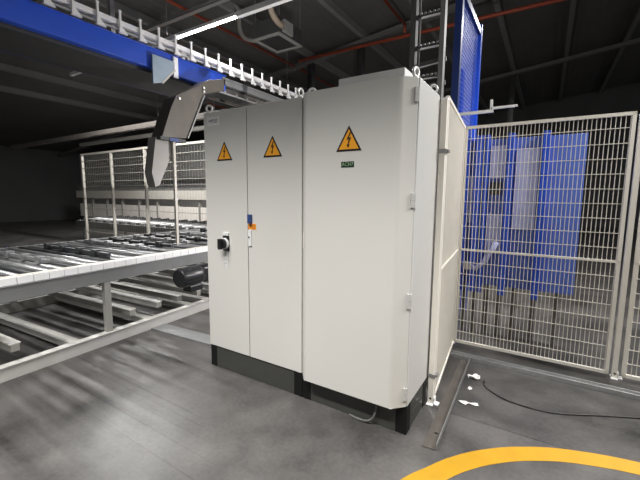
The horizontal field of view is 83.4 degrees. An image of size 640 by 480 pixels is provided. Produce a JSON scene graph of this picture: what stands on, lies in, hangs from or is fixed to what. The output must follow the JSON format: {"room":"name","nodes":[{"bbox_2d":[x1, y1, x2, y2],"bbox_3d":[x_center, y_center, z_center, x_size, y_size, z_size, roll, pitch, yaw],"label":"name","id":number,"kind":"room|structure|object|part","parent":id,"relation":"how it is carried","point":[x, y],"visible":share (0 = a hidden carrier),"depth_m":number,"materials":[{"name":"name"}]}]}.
{"room":"factory floor","nodes":[
{"label":"factory floor","id":0,"kind":"room"},
{"bbox_2d":[0,146,82,221],"bbox_3d":[-17.030,-3.417,18.796,0.200,5.000,34.000,5,8,32],"label":"wall","id":1,"kind":"structure","parent":0,"point":[36,185],"depth_m":20.34,"materials":[{"name":"black paint"}]},
{"bbox_2d":[33,0,46,5],"bbox_3d":[-2.628,-5.165,5.458,38.000,4.581,0.200,5,8,32],"label":"beam","id":2,"kind":"structure","parent":1,"relation":"attached to","point":[36,1],"depth_m":7.45,"materials":[{"name":"grey metal"}]},
{"bbox_2d":[57,0,484,156],"bbox_3d":[0.772,-5.790,10.843,38.000,4.581,0.200,5,8,32],"label":"beam","id":3,"kind":"structure","parent":1,"relation":"attached to","point":[451,8],"depth_m":11.17,"materials":[{"name":"grey metal"}]},
{"bbox_2d":[207,103,226,108],"bbox_3d":[-7.313,-4.966,10.103,0.070,0.135,24.000,5,8,32],"label":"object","id":4,"kind":"object","parent":3,"relation":"attached to","point":[207,103],"visible":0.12,"depth_m":14.86,"materials":[{"name":"grey metal"}]},
{"bbox_2d":[166,0,334,86],"bbox_3d":[-3.471,-5.190,7.651,0.070,0.135,24.000,5,8,32],"label":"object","id":5,"kind":"structure","parent":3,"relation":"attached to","point":[168,1],"depth_m":9.70,"materials":[{"name":"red metal"}]},
{"bbox_2d":[443,38,639,93],"bbox_3d":[4.280,-6.435,16.397,38.000,4.581,0.200,5,8,32],"label":"beam","id":6,"kind":"structure","parent":1,"relation":"attached to","point":[634,41],"depth_m":13.36,"materials":[{"name":"grey metal"}]},
{"bbox_2d":[11,101,271,148],"bbox_3d":[-5.256,-2.563,8.608,10.600,0.100,0.100,5,8,32],"label":"support beam","id":7,"kind":"structure","parent":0,"point":[146,125],"depth_m":8.52,"materials":[{"name":"grey metal"}]},
{"bbox_2d":[79,126,203,145],"bbox_3d":[-4.191,-3.077,10.252,10.600,0.100,0.100,5,8,32],"label":"support beam","id":8,"kind":"structure","parent":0,"point":[198,128],"depth_m":11.48,"materials":[{"name":"grey metal"}]},
{"bbox_2d":[0,0,283,106],"bbox_3d":[-1.970,-3.803,5.676,0.980,2.943,9.200,5,8,32],"label":"conveyor","id":9,"kind":"object","parent":8,"relation":"on","point":[29,29],"visible":0.64,"depth_m":4.28,"materials":[{"name":"blue metal"}]},
{"bbox_2d":[0,21,220,98],"bbox_3d":[-3.174,-2.216,3.982,0.750,0.180,4.760,5,8,32],"label":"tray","id":10,"kind":"object","parent":9,"relation":"on","point":[14,39],"depth_m":4.31,"materials":[{"name":"metal"}]},
{"bbox_3d":[-2.926,-3.866,4.965,0.060,2.663,0.060,5,8,32],"label":"hanger rod","id":11,"kind":"part","parent":9,"relation":"part of","materials":[{"name":"metal"}]},
{"bbox_2d":[151,54,175,83],"bbox_3d":[-2.066,-2.221,4.766,0.030,0.360,0.339,5,8,32],"label":"sheet","id":12,"kind":"object","parent":9,"relation":"attached to","point":[162,68],"visible":1,"depth_m":4.72,"materials":[{"name":"paint"}]},
{"bbox_2d":[40,0,297,98],"bbox_3d":[-1.637,-2.717,5.472,0.113,0.258,9.000,5,8,32],"label":"rail","id":13,"kind":"object","parent":9,"relation":"attached to","point":[183,52],"visible":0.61,"depth_m":4.69,"materials":[{"name":"white metal"}]},
{"bbox_3d":[-1.988,-2.367,4.939,0.030,0.270,0.070,5,8,32],"label":"joint plate","id":14,"kind":"part","parent":9,"relation":"part of","materials":[{"name":"white paint"}]},
{"bbox_2d":[145,79,223,186],"bbox_3d":[-1.851,-1.550,5.030,0.262,1.628,1.200,5,8,32],"label":"chute","id":15,"kind":"object","parent":9,"relation":"attached to","point":[178,113],"visible":1,"depth_m":4.74,"materials":[{"name":"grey metal"}]},
{"bbox_2d":[145,137,175,186],"bbox_3d":[-2.102,-1.025,4.775,0.160,0.642,0.400,5,8,32],"label":"chute","id":16,"kind":"object","parent":15,"relation":"hanging from","point":[159,152],"depth_m":4.65,"materials":[{"name":"grey metal"}]},
{"bbox_3d":[-1.915,-1.317,4.723,0.006,0.047,0.130,5,8,32],"label":"blue plate","id":17,"kind":"part","parent":15,"relation":"part of","materials":[{"name":"blue metal"}]},
{"bbox_2d":[215,91,255,105],"bbox_3d":[-1.454,-2.388,6.108,0.300,0.022,1.000,5,8,32],"label":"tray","id":18,"kind":"object","parent":9,"relation":"on","point":[223,95],"depth_m":6.06,"materials":[{"name":"metal"}]},
{"bbox_2d":[78,140,205,217],"bbox_3d":[-7.465,-2.670,17.667,17.100,3.950,0.120,5,8,32],"label":"wall partition","id":19,"kind":"structure","parent":0,"point":[124,171],"depth_m":18.84,"materials":[{"name":"grey metal"}]},
{"bbox_2d":[0,219,639,479],"bbox_3d":[-0.873,0.521,9.050,38.000,0.202,34.000,5,8,32],"label":"floor","id":20,"kind":"structure","parent":0,"point":[151,404],"depth_m":2.53,"materials":[{"name":"concrete"}]},
{"bbox_2d":[0,228,210,382],"bbox_3d":[-2.239,0.486,4.642,3.050,0.912,5.053,4,8,28],"label":"conveyor","id":21,"kind":"object","parent":20,"relation":"on","point":[52,269],"visible":0.8,"depth_m":4.01,"materials":[{"name":"grey metal"}]},
{"bbox_3d":[-2.522,0.337,2.901,0.018,0.061,0.112,4,8,28],"label":"plate","id":22,"kind":"part","parent":21,"relation":"part of","materials":[{"name":"white paint"}]},
{"bbox_3d":[-2.465,0.325,3.004,0.018,0.061,0.112,4,8,28],"label":"plate","id":23,"kind":"part","parent":21,"relation":"part of","materials":[{"name":"white paint"}]},
{"bbox_3d":[-2.409,0.313,3.107,0.018,0.061,0.112,4,8,28],"label":"plate","id":24,"kind":"part","parent":21,"relation":"part of","materials":[{"name":"white paint"}]},
{"bbox_3d":[-2.353,0.301,3.210,0.018,0.061,0.112,4,8,28],"label":"plate","id":25,"kind":"part","parent":21,"relation":"part of","materials":[{"name":"white paint"}]},
{"bbox_3d":[-2.297,0.289,3.313,0.018,0.061,0.112,4,8,28],"label":"plate","id":26,"kind":"part","parent":21,"relation":"part of","materials":[{"name":"white paint"}]},
{"bbox_3d":[-2.241,0.277,3.416,0.018,0.061,0.112,4,8,28],"label":"plate","id":27,"kind":"part","parent":21,"relation":"part of","materials":[{"name":"white paint"}]},
{"bbox_3d":[-2.185,0.265,3.519,0.018,0.061,0.112,4,8,28],"label":"plate","id":28,"kind":"part","parent":21,"relation":"part of","materials":[{"name":"white paint"}]},
{"bbox_3d":[-3.562,0.780,5.395,0.050,0.125,5.050,4,8,28],"label":"rail","id":29,"kind":"part","parent":21,"relation":"part of","materials":[{"name":"grey metal"}]},
{"bbox_3d":[-1.754,0.911,4.427,0.080,0.128,5.050,4,8,28],"label":"rail","id":30,"kind":"part","parent":21,"relation":"part of","materials":[{"name":"metal"}]},
{"bbox_3d":[-2.162,0.681,3.655,0.050,0.525,0.060,4,8,28],"label":"leg","id":31,"kind":"part","parent":21,"relation":"part of","materials":[{"name":"grey paint"}]},
{"bbox_3d":[-2.129,0.253,3.622,0.018,0.061,0.112,4,8,28],"label":"plate","id":32,"kind":"part","parent":21,"relation":"part of","materials":[{"name":"white paint"}]},
{"bbox_3d":[-2.073,0.241,3.725,0.018,0.061,0.112,4,8,28],"label":"plate","id":33,"kind":"part","parent":21,"relation":"part of","materials":[{"name":"white paint"}]},
{"bbox_3d":[-2.017,0.229,3.829,0.018,0.061,0.112,4,8,28],"label":"plate","id":34,"kind":"part","parent":21,"relation":"part of","materials":[{"name":"white paint"}]},
{"bbox_3d":[-1.961,0.217,3.932,0.018,0.061,0.112,4,8,28],"label":"plate","id":35,"kind":"part","parent":21,"relation":"part of","materials":[{"name":"white paint"}]},
{"bbox_3d":[-1.905,0.205,4.035,0.018,0.061,0.112,4,8,28],"label":"plate","id":36,"kind":"part","parent":21,"relation":"part of","materials":[{"name":"white paint"}]},
{"bbox_3d":[-1.849,0.193,4.138,0.018,0.061,0.112,4,8,28],"label":"plate","id":37,"kind":"part","parent":21,"relation":"part of","materials":[{"name":"white paint"}]},
{"bbox_3d":[-1.792,0.181,4.241,0.018,0.061,0.112,4,8,28],"label":"plate","id":38,"kind":"part","parent":21,"relation":"part of","materials":[{"name":"white paint"}]},
{"bbox_2d":[171,142,181,244],"bbox_3d":[-1.954,-0.622,4.859,0.080,1.368,0.080,5,8,32],"label":"support post","id":39,"kind":"object","parent":21,"relation":"on","point":[174,165],"visible":1,"depth_m":4.84,"materials":[{"name":"white metal"}]},
{"bbox_3d":[-1.736,0.169,4.344,0.018,0.061,0.112,4,8,28],"label":"plate","id":40,"kind":"part","parent":21,"relation":"part of","materials":[{"name":"white paint"}]},
{"bbox_3d":[-1.495,1.028,3.962,1.030,0.011,0.180,4,8,28],"label":"plate","id":41,"kind":"part","parent":21,"relation":"part of","materials":[{"name":"grey paint"}]},
{"bbox_3d":[-1.680,0.157,4.447,0.018,0.061,0.112,4,8,28],"label":"plate","id":42,"kind":"part","parent":21,"relation":"part of","materials":[{"name":"white paint"}]},
{"bbox_2d":[173,263,208,291],"bbox_3d":[-1.571,0.474,4.500,0.236,0.302,0.490,4,8,28],"label":"motor","id":43,"kind":"object","parent":21,"relation":"attached to","point":[189,278],"visible":0.94,"depth_m":4.37,"materials":[{"name":"black paint"}]},
{"bbox_3d":[-1.572,0.340,4.496,0.075,0.035,0.420,4,8,28],"label":"mounting plate","id":44,"kind":"part","parent":43,"relation":"part of","materials":[{"name":"black metal"}]},
{"bbox_3d":[-1.624,0.144,4.550,0.018,0.061,0.112,4,8,28],"label":"plate","id":45,"kind":"part","parent":21,"relation":"part of","materials":[{"name":"white paint"}]},
{"bbox_3d":[-1.568,0.133,4.654,0.018,0.061,0.112,4,8,28],"label":"plate","id":46,"kind":"part","parent":21,"relation":"part of","materials":[{"name":"white paint"}]},
{"bbox_2d":[75,215,206,237],"bbox_3d":[-4.035,-0.187,10.798,9.900,0.735,1.600,5,8,32],"label":"conveyor","id":47,"kind":"object","parent":20,"relation":"on","point":[126,223],"visible":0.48,"depth_m":11.22,"materials":[{"name":"grey metal"}]},
{"bbox_2d":[76,184,206,221],"bbox_3d":[-6.360,-1.326,14.975,14.200,1.950,0.500,5,8,32],"label":"conveyor","id":48,"kind":"object","parent":20,"relation":"on","point":[193,193],"visible":0.44,"depth_m":15.39,"materials":[{"name":"grey metal"}]},
{"bbox_3d":[-11.838,-1.536,18.267,1.220,0.640,0.060,5,8,32],"label":"white panel","id":49,"kind":"part","parent":48,"relation":"part of","materials":[{"name":"paint"}]},
{"bbox_3d":[-11.280,-1.424,17.928,0.100,1.350,0.100,5,8,32],"label":"leg","id":50,"kind":"part","parent":48,"relation":"part of","materials":[{"name":"grey paint"}]},
{"bbox_3d":[-10.720,-1.442,17.572,1.220,0.640,0.060,5,8,32],"label":"white panel","id":51,"kind":"part","parent":48,"relation":"part of","materials":[{"name":"paint"}]},
{"bbox_3d":[-10.162,-1.330,17.232,0.100,1.350,0.100,5,8,32],"label":"leg","id":52,"kind":"part","parent":48,"relation":"part of","materials":[{"name":"grey paint"}]},
{"bbox_3d":[-9.602,-1.348,16.877,1.220,0.640,0.060,5,8,32],"label":"white panel","id":53,"kind":"part","parent":48,"relation":"part of","materials":[{"name":"paint"}]},
{"bbox_3d":[-9.044,-1.236,16.537,0.100,1.350,0.100,5,8,32],"label":"leg","id":54,"kind":"part","parent":48,"relation":"part of","materials":[{"name":"grey paint"}]},
{"bbox_3d":[-8.484,-1.254,16.182,1.220,0.640,0.060,5,8,32],"label":"white panel","id":55,"kind":"part","parent":48,"relation":"part of","materials":[{"name":"paint"}]},
{"bbox_3d":[-7.926,-1.143,15.842,0.100,1.350,0.100,5,8,32],"label":"leg","id":56,"kind":"part","parent":48,"relation":"part of","materials":[{"name":"grey paint"}]},
{"bbox_3d":[-7.366,-1.160,15.486,1.220,0.640,0.060,5,8,32],"label":"white panel","id":57,"kind":"part","parent":48,"relation":"part of","materials":[{"name":"paint"}]},
{"bbox_3d":[-6.807,-1.049,15.147,0.100,1.350,0.100,5,8,32],"label":"leg","id":58,"kind":"part","parent":48,"relation":"part of","materials":[{"name":"grey paint"}]},
{"bbox_3d":[-6.248,-1.066,14.791,1.220,0.640,0.060,5,8,32],"label":"white panel","id":59,"kind":"part","parent":48,"relation":"part of","materials":[{"name":"paint"}]},
{"bbox_3d":[-5.130,-0.973,14.096,1.220,0.640,0.060,5,8,32],"label":"white panel","id":60,"kind":"part","parent":48,"relation":"part of","materials":[{"name":"paint"}]},
{"bbox_3d":[-4.571,-0.861,13.756,0.100,1.350,0.100,5,8,32],"label":"leg","id":61,"kind":"part","parent":48,"relation":"part of","materials":[{"name":"grey paint"}]},
{"bbox_3d":[-4.011,-0.879,13.401,1.220,0.640,0.060,5,8,32],"label":"white panel","id":62,"kind":"part","parent":48,"relation":"part of","materials":[{"name":"paint"}]},
{"bbox_2d":[80,140,205,238],"bbox_3d":[-3.929,-0.966,8.965,7.760,2.725,0.060,5,8,32],"label":"fence","id":63,"kind":"object","parent":20,"relation":"on","point":[147,197],"visible":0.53,"depth_m":9.72,"materials":[{"name":"white metal"}]},
{"bbox_3d":[-7.190,-1.238,10.993,0.060,2.720,0.060,5,8,32],"label":"post","id":64,"kind":"part","parent":63,"relation":"part of","materials":[{"name":"beige metal"}]},
{"bbox_3d":[-5.835,-1.124,10.150,0.060,2.720,0.060,5,8,32],"label":"post","id":65,"kind":"part","parent":63,"relation":"part of","materials":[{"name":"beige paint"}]},
{"bbox_3d":[-3.917,-2.294,8.804,7.700,0.050,0.050,5,8,32],"label":"rail","id":66,"kind":"part","parent":63,"relation":"part of","materials":[{"name":"white metal"}]},
{"bbox_3d":[-4.479,-1.010,9.308,0.060,2.720,0.060,5,8,32],"label":"post","id":67,"kind":"part","parent":63,"relation":"part of","materials":[{"name":"beige metal"}]},
{"bbox_2d":[204,87,303,396],"bbox_3d":[-0.455,0.017,3.009,0.998,2.268,0.538,5,8,32],"label":"tall cabinet","id":68,"kind":"object","parent":20,"relation":"on","point":[254,153],"visible":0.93,"depth_m":2.81,"materials":[{"name":"white metal"}]},
{"bbox_3d":[-0.874,-0.969,2.935,0.137,0.069,0.002,5,8,32],"label":"name plate","id":69,"kind":"part","parent":68,"relation":"part of","materials":[{"name":"grey metal"}]},
{"bbox_3d":[-0.814,0.033,2.951,0.082,0.087,0.055,5,8,32],"label":"switch knob","id":70,"kind":"part","parent":68,"relation":"part of","materials":[{"name":"black plastic"}]},
{"bbox_2d":[223,236,229,250],"bbox_3d":[-0.780,0.028,2.988,0.072,0.125,0.008,5,8,32],"label":"switch plate","id":71,"kind":"object","parent":68,"relation":"attached to","point":[227,238],"depth_m":2.97,"materials":[{"name":"black plastic"}]},
{"bbox_3d":[-0.770,-0.045,2.991,0.476,1.999,0.024,5,8,32],"label":"door","id":72,"kind":"part","parent":68,"relation":"part of","materials":[{"name":"grey paint"}]},
{"bbox_3d":[-0.553,-0.016,2.838,0.033,0.128,0.010,5,8,32],"label":"latch plate","id":73,"kind":"part","parent":68,"relation":"part of","materials":[{"name":"white metal"}]},
{"bbox_3d":[-0.556,1.065,2.989,0.848,0.187,0.013,5,8,32],"label":"plinth panel","id":74,"kind":"part","parent":68,"relation":"part of","materials":[{"name":"paint"}]},
{"bbox_3d":[-0.344,-0.009,2.727,0.516,1.999,0.024,5,8,32],"label":"door","id":75,"kind":"part","parent":68,"relation":"part of","materials":[{"name":"grey paint"}]},
{"bbox_2d":[307,62,314,91],"bbox_3d":[-0.303,-2.830,11.925,0.180,5.773,0.180,5,8,32],"label":"column","id":76,"kind":"structure","parent":20,"relation":"on","point":[310,68],"depth_m":11.61,"materials":[{"name":"metal"}]},
{"bbox_2d":[357,43,364,75],"bbox_3d":[1.198,-2.807,10.981,0.180,5.980,0.180,5,8,32],"label":"column","id":77,"kind":"structure","parent":20,"relation":"on","point":[361,51],"depth_m":10.66,"materials":[{"name":"metal"}]},
{"bbox_2d":[303,66,439,434],"bbox_3d":[0.315,0.068,2.530,0.812,2.295,0.535,5,8,32],"label":"tall cabinet","id":78,"kind":"object","parent":20,"relation":"on","point":[370,141],"visible":1,"depth_m":2.28,"materials":[{"name":"white metal"}]},
{"bbox_3d":[0.212,1.129,2.510,0.659,0.187,0.013,5,8,32],"label":"plinth panel","id":79,"kind":"part","parent":78,"relation":"part of","materials":[{"name":"paint"}]},
{"bbox_2d":[349,404,377,421],"bbox_3d":[0.290,1.139,2.433,0.211,0.190,0.030,5,8,33],"label":"power cable","id":80,"kind":"object","parent":78,"relation":"attached to","point":[375,410],"visible":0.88,"depth_m":2.41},
{"bbox_3d":[0.663,1.137,2.481,0.011,0.182,0.287,5,8,32],"label":"plinth panel","id":81,"kind":"part","parent":78,"relation":"part of","materials":[{"name":"paint"}]},
{"bbox_2d":[409,0,447,383],"bbox_3d":[0.825,-2.104,2.640,0.259,6.590,0.090,5,8,32],"label":"ladder","id":82,"kind":"object","parent":20,"relation":"on","point":[442,12],"visible":0.21,"depth_m":2.71,"materials":[{"name":"metal"}]},
{"bbox_3d":[0.725,-2.111,2.685,0.040,6.590,0.060,5,8,32],"label":"rail","id":83,"kind":"part","parent":82,"relation":"part of","materials":[{"name":"metal"}]},
{"bbox_3d":[0.760,-2.057,2.663,0.011,6.490,0.011,2,7,9],"label":"earth rod","id":84,"kind":"part","parent":82,"relation":"part of","materials":[{"name":"metal"}]},
{"bbox_3d":[0.908,-2.095,2.571,0.034,6.590,0.060,5,8,32],"label":"rail","id":85,"kind":"part","parent":82,"relation":"part of","materials":[{"name":"metal"}]},
{"bbox_2d":[426,95,465,405],"bbox_3d":[1.120,0.060,3.039,0.085,2.200,1.246,4,8,28],"label":"mesh fence","id":86,"kind":"object","parent":20,"relation":"on","point":[451,151],"visible":1,"depth_m":2.78,"materials":[{"name":"beige metal"}]},
{"bbox_3d":[0.839,1.187,2.663,0.080,0.050,0.090,5,8,32],"label":"foot plate","id":87,"kind":"part","parent":86,"relation":"part of","materials":[{"name":"white paint"}]},
{"bbox_3d":[0.833,0.134,2.545,0.038,2.161,0.040,5,8,32],"label":"post","id":88,"kind":"part","parent":86,"relation":"part of","materials":[{"name":"beige metal"}]},
{"bbox_2d":[422,357,470,450],"bbox_3d":[1.013,1.176,2.774,0.088,0.044,1.385,5,8,30],"label":"metal strip","id":89,"kind":"object","parent":20,"relation":"on","point":[433,437],"visible":1,"depth_m":2.58,"materials":[{"name":"metal"}]},
{"bbox_2d":[458,400,478,405],"bbox_3d":[1.097,1.205,2.653,0.143,0.013,0.039,3,7,21],"label":"paper scrap","id":90,"kind":"object","parent":20,"relation":"on","point":[463,402],"visible":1,"depth_m":2.65,"materials":[{"name":"white paper"}]},
{"bbox_2d":[468,374,479,378],"bbox_3d":[1.300,1.151,3.036,0.096,0.029,0.075,5,8,32],"label":"paper scrap","id":91,"kind":"object","parent":20,"relation":"on","point":[476,376],"visible":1,"depth_m":3.03,"materials":[{"name":"white paper"}]},
{"bbox_2d":[506,74,515,138],"bbox_3d":[7.645,-3.402,14.624,0.180,6.390,0.180,5,8,32],"label":"column","id":92,"kind":"structure","parent":20,"relation":"on","point":[513,77],"depth_m":14.33,"materials":[{"name":"metal"}]},
{"bbox_2d":[451,0,587,347],"bbox_3d":[1.661,-1.033,4.119,2.235,4.120,1.212,5,8,32],"label":"machine","id":93,"kind":"object","parent":20,"relation":"on","point":[464,56],"visible":0.56,"depth_m":3.67,"materials":[{"name":"blue paint"}]},
{"bbox_3d":[1.354,-0.981,3.666,0.070,4.120,0.070,5,8,32],"label":"frame post","id":94,"kind":"part","parent":93,"relation":"part of","materials":[{"name":"blue metal"}]},
{"bbox_3d":[1.635,-0.442,3.892,0.045,0.500,0.023,5,8,32],"label":"pale panel","id":95,"kind":"part","parent":93,"relation":"part of","materials":[{"name":"grey metal"}]},
{"bbox_3d":[1.947,-0.842,4.639,0.070,3.620,0.070,5,8,32],"label":"frame post","id":96,"kind":"part","parent":93,"relation":"part of","materials":[{"name":"blue metal"}]},
{"bbox_3d":[1.664,-2.495,3.960,0.060,0.070,1.120,5,8,32],"label":"frame rail","id":97,"kind":"part","parent":93,"relation":"part of","materials":[{"name":"metal"}]},
{"bbox_3d":[1.575,-1.274,3.440,0.560,0.119,0.025,5,8,32],"label":"support arm","id":98,"kind":"part","parent":93,"relation":"part of","materials":[{"name":"white paint"}]},
{"bbox_3d":[1.842,-0.077,3.804,0.140,0.400,0.023,5,8,32],"label":"pale panel","id":99,"kind":"part","parent":93,"relation":"part of","materials":[{"name":"grey metal"}]},
{"bbox_3d":[1.848,-0.806,3.715,0.140,0.330,0.023,5,8,32],"label":"pale panel","id":100,"kind":"part","parent":93,"relation":"part of","materials":[{"name":"grey metal"}]},
{"bbox_3d":[2.066,-0.505,3.613,0.200,0.800,0.023,5,8,32],"label":"pale panel","id":101,"kind":"part","parent":93,"relation":"part of","materials":[{"name":"grey metal"}]},
{"bbox_2d":[450,350,639,399],"bbox_3d":[2.591,1.208,2.666,3.110,0.034,0.079,5,8,32],"label":"channel","id":102,"kind":"object","parent":20,"relation":"on","point":[588,384],"visible":1,"depth_m":3.04,"materials":[{"name":"metal"}]},
{"bbox_2d":[453,111,637,373],"bbox_3d":[1.918,0.034,3.316,1.342,2.200,0.090,5,8,32],"label":"mesh fence","id":103,"kind":"object","parent":20,"relation":"on","point":[633,114],"visible":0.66,"depth_m":3.21,"materials":[{"name":"beige metal"}]},
{"bbox_2d":[483,380,639,418],"bbox_3d":[1.748,1.217,2.632,1.042,0.010,0.272,4,8,29],"label":"cable","id":104,"kind":"object","parent":20,"relation":"on","point":[483,380],"visible":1,"depth_m":2.54,"materials":[{"name":"black rubber"}]},
{"bbox_2d":[609,114,639,380],"bbox_3d":[3.070,0.131,2.599,1.342,2.200,0.090,5,8,32],"label":"mesh fence","id":105,"kind":"object","parent":20,"relation":"on","point":[614,375],"visible":1,"depth_m":2.94,"materials":[{"name":"beige metal"}]},
{"bbox_3d":[2.526,1.153,3.061,0.080,0.050,0.090,5,8,32],"label":"foot plate","id":106,"kind":"part","parent":105,"relation":"part of","materials":[{"name":"white paint"}]},
{"bbox_3d":[3.090,0.119,2.567,1.275,2.170,0.026,5,8,32],"label":"panel frame","id":107,"kind":"part","parent":105,"relation":"part of","materials":[{"name":"beige paint"}]},
{"bbox_2d":[0,0,639,153],"bbox_3d":[-0.819,-5.852,8.276,38.000,4.646,34.000,5,8,32],"label":"ceiling","id":108,"kind":"structure","parent":0,"point":[537,35],"depth_m":12.22,"materials":[{"name":"black metal"}]},
{"bbox_2d":[0,63,200,112],"bbox_3d":[-7.774,-5.292,12.733,0.130,0.185,34.000,5,8,32],"label":"beam","id":109,"kind":"structure","parent":108,"relation":"attached to","point":[3,67],"depth_m":11.96,"materials":[{"name":"grey metal"}]},
{"bbox_2d":[0,85,203,130],"bbox_3d":[-9.301,-5.211,13.707,0.130,0.185,34.000,5,8,32],"label":"beam","id":110,"kind":"structure","parent":108,"relation":"attached to","point":[6,89],"depth_m":13.51,"materials":[{"name":"grey metal"}]},
{"bbox_2d":[124,0,229,38],"bbox_3d":[-6.259,-5.443,10.214,10.800,0.936,0.120,5,8,32],"label":"cable tray","id":111,"kind":"object","parent":108,"relation":"hanging from","point":[212,3],"visible":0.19,"depth_m":8.22,"materials":[{"name":"metal"}]},
{"bbox_2d":[70,0,291,75],"bbox_3d":[-2.507,-4.503,5.933,7.000,2.302,0.070,5,8,32],"label":"lamp","id":112,"kind":"object","parent":108,"relation":"hanging from","point":[267,4],"visible":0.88,"depth_m":5.35,"materials":[{"name":"metal"}]},
{"bbox_2d":[88,0,306,92],"bbox_3d":[-3.492,-5.519,10.002,0.130,0.185,34.000,5,8,32],"label":"beam","id":113,"kind":"structure","parent":108,"relation":"attached to","point":[126,11],"depth_m":9.99,"materials":[{"name":"grey metal"}]},
{"bbox_2d":[209,101,233,107],"bbox_3d":[-6.375,-5.366,11.841,0.130,0.185,34.000,5,8,32],"label":"beam","id":114,"kind":"structure","parent":108,"relation":"attached to","point":[212,102],"depth_m":15.23,"materials":[{"name":"grey metal"}]},
{"bbox_2d":[233,3,301,53],"bbox_3d":[-1.436,-5.154,8.237,1.863,1.257,1.338,5,8,32],"label":"ventilation duct","id":115,"kind":"object","parent":108,"relation":"attached to","point":[276,33],"depth_m":8.06,"materials":[{"name":"metal"}]},
{"bbox_3d":[-0.967,-4.539,8.290,0.760,0.030,0.870,5,8,32],"label":"grille frame","id":116,"kind":"part","parent":115,"relation":"part of","materials":[{"name":"grey metal"}]},
{"bbox_2d":[260,36,295,50],"bbox_3d":[-0.973,-4.543,8.281,0.600,0.006,0.670,5,8,32],"label":"ceiling vent","id":117,"kind":"object","parent":115,"relation":"in","point":[275,43],"depth_m":8.31,"materials":[{"name":"grey metal"}]},
{"bbox_2d":[209,0,350,78],"bbox_3d":[-1.881,-5.604,8.975,0.130,0.185,34.000,5,8,32],"label":"beam","id":118,"kind":"structure","parent":108,"relation":"attached to","point":[228,6],"depth_m":11.09,"materials":[{"name":"grey metal"}]},
{"bbox_2d":[298,0,565,61],"bbox_3d":[4.652,-5.304,8.224,12.600,0.089,0.089,5,8,32],"label":"pipe","id":119,"kind":"object","parent":118,"relation":"attached to","point":[547,2],"visible":1,"depth_m":9.32,"materials":[{"name":"red metal"}]},
{"bbox_2d":[383,0,405,33],"bbox_3d":[-2.176,-4.882,2.617,0.070,0.250,16.845,5,8,32],"label":"pipe","id":120,"kind":"object","parent":119,"relation":"attached to","point":[387,3],"visible":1,"depth_m":9.16,"materials":[{"name":"red metal"}]},
{"bbox_2d":[317,0,403,68],"bbox_3d":[-0.312,-5.688,7.975,0.130,0.185,34.000,5,8,32],"label":"beam","id":121,"kind":"structure","parent":108,"relation":"attached to","point":[329,5],"depth_m":9.88,"materials":[{"name":"grey metal"}]},
{"bbox_2d":[408,0,491,116],"bbox_3d":[1.130,-5.764,7.055,0.130,0.185,34.000,5,8,32],"label":"beam","id":122,"kind":"structure","parent":108,"relation":"attached to","point":[430,24],"depth_m":11.69,"materials":[{"name":"grey metal"}]},
{"bbox_2d":[492,0,524,109],"bbox_3d":[2.572,-5.841,6.136,0.130,0.185,34.000,5,8,32],"label":"beam","id":123,"kind":"structure","parent":108,"relation":"attached to","point":[497,4],"depth_m":11.77,"materials":[{"name":"grey metal"}]},
{"bbox_2d":[559,0,576,101],"bbox_3d":[4.014,-5.917,5.216,0.130,0.185,34.000,5,8,32],"label":"beam","id":124,"kind":"structure","parent":108,"relation":"attached to","point":[573,2],"depth_m":11.88,"materials":[{"name":"grey metal"}]},
{"bbox_2d":[598,6,639,93],"bbox_3d":[5.455,-5.994,4.297,0.130,0.185,34.000,5,8,32],"label":"beam","id":125,"kind":"structure","parent":108,"relation":"attached to","point":[636,19],"depth_m":13.15,"materials":[{"name":"grey metal"}]},
{"bbox_2d":[469,82,639,228],"bbox_3d":[8.253,-5.715,22.884,38.000,9.000,0.200,5,8,32],"label":"wall","id":126,"kind":"structure","parent":0,"point":[624,98],"depth_m":18.91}
]}

